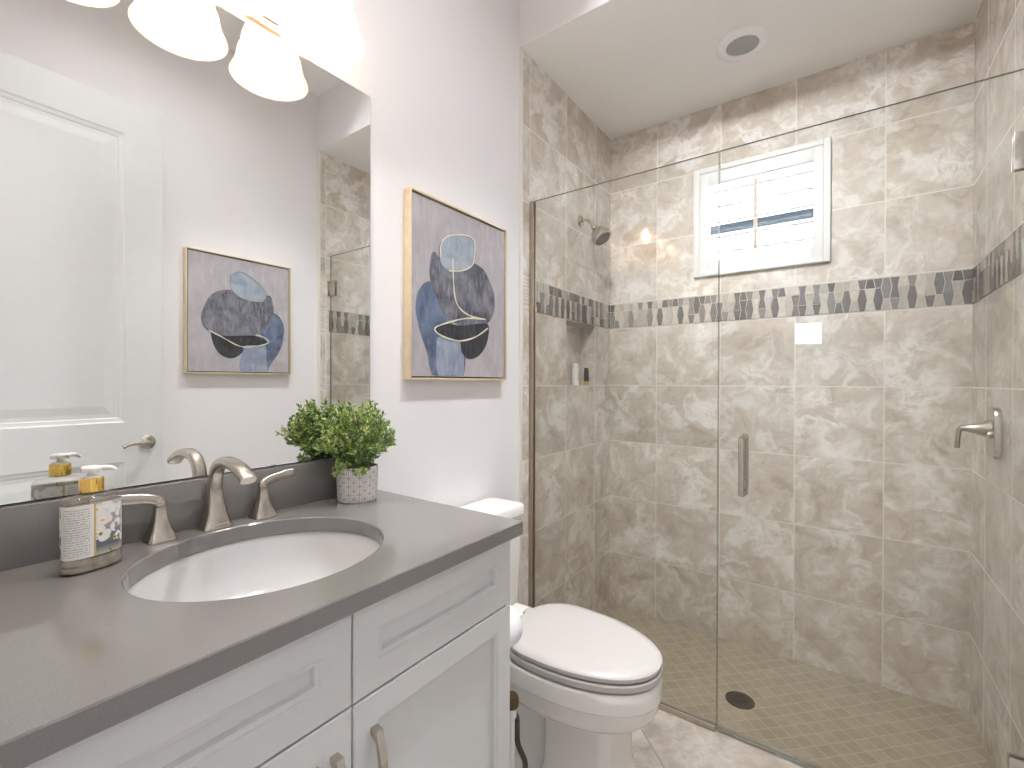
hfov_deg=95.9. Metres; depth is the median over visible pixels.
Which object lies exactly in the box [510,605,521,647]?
toilet paper roll
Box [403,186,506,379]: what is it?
framed painting
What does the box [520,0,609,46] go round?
wall
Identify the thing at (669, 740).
floor
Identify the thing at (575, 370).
shampoo bottle
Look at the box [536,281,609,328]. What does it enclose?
trim
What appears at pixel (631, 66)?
ceiling
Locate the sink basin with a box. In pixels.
[127,531,379,601]
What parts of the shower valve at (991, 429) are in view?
lever, diverter knob, plate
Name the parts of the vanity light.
lamp shade, lamp shade, bulb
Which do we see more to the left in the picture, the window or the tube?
the tube
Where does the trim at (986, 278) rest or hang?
attached to the wall at (997, 485)
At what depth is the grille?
2.00 m
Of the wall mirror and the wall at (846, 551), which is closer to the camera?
the wall mirror
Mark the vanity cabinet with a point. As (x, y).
(418, 676)
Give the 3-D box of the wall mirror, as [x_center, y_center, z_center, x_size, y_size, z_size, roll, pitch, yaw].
[-0.683,-0.327,1.035,0.006,1.068,0.875,0,0,36]
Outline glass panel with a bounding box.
[528,151,718,731]
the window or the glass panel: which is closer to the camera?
the glass panel
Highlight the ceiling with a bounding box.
[521,0,981,139]
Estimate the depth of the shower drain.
1.97 m
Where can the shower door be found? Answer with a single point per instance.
(1013, 760)
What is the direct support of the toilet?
on the floor at (669, 740)
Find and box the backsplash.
[0,458,372,571]
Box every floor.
[599,604,989,767]
[632,709,824,767]
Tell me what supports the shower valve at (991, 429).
attached to the wall at (997, 485)
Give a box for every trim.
[518,47,522,603]
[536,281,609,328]
[610,269,971,328]
[972,223,1023,302]
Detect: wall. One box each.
[0,0,610,612]
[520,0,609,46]
[609,22,974,712]
[970,0,1023,767]
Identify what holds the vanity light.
attached to the wall at (440, 78)
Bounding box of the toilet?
[460,497,662,767]
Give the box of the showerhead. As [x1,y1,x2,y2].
[578,215,611,245]
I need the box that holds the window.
[693,136,830,277]
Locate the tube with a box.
[583,368,588,384]
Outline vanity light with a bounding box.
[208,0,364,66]
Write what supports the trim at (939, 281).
attached to the wall at (846, 551)
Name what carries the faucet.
on the countertop
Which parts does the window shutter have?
tilt rod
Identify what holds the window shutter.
attached to the window
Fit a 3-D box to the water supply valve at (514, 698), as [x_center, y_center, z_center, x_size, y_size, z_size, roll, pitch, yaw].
[0.005,1.032,1.278,0.075,0.394,0.124,0,0,-5]
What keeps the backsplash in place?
attached to the wall at (440, 78)
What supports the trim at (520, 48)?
attached to the wall at (440, 78)
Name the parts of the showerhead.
arm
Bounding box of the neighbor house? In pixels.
[710,197,812,260]
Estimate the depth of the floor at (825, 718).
1.92 m
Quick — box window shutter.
[699,145,823,271]
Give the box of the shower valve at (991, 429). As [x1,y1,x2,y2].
[954,407,1002,458]
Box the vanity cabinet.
[25,540,509,767]
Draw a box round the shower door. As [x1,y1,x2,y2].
[717,68,1023,767]
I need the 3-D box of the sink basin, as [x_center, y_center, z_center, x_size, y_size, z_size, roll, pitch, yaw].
[-0.462,0.425,0.880,0.434,0.156,0.472,0,0,36]
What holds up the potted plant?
on the countertop
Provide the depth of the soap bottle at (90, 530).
0.78 m
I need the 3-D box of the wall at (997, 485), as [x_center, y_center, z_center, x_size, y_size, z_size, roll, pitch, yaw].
[1.682,-0.047,1.504,0.130,2.884,1.072,0,0,36]
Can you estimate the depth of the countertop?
0.68 m
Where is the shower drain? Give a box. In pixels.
[725,691,754,709]
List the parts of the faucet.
lever, handle, spout, handle, lever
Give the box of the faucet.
[118,456,293,544]
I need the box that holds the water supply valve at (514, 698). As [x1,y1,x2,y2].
[510,691,527,767]
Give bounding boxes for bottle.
[58,465,122,576]
[572,363,579,384]
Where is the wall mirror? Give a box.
[0,0,370,505]
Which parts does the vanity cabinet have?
drawer, cabinet door, pull handle, pull handle, cabinet door, drawer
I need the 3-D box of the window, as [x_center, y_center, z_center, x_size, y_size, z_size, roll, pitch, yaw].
[1.277,-0.860,2.384,0.610,0.575,0.176,0,0,36]
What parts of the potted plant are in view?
pot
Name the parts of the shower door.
pull handle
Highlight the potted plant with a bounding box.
[311,398,396,503]
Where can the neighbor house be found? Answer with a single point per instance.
(799, 215)
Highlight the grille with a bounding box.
[726,35,758,55]
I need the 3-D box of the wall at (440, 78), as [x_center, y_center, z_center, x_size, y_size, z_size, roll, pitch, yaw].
[-0.226,-0.217,1.779,0.130,3.212,2.860,0,0,36]
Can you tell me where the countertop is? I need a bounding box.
[0,458,522,767]
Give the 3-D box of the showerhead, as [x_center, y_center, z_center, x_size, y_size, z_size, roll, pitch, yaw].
[0.438,-0.815,2.433,0.174,0.179,0.108,0,0,36]
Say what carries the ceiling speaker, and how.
attached to the ceiling
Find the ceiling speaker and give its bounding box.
[716,26,769,61]

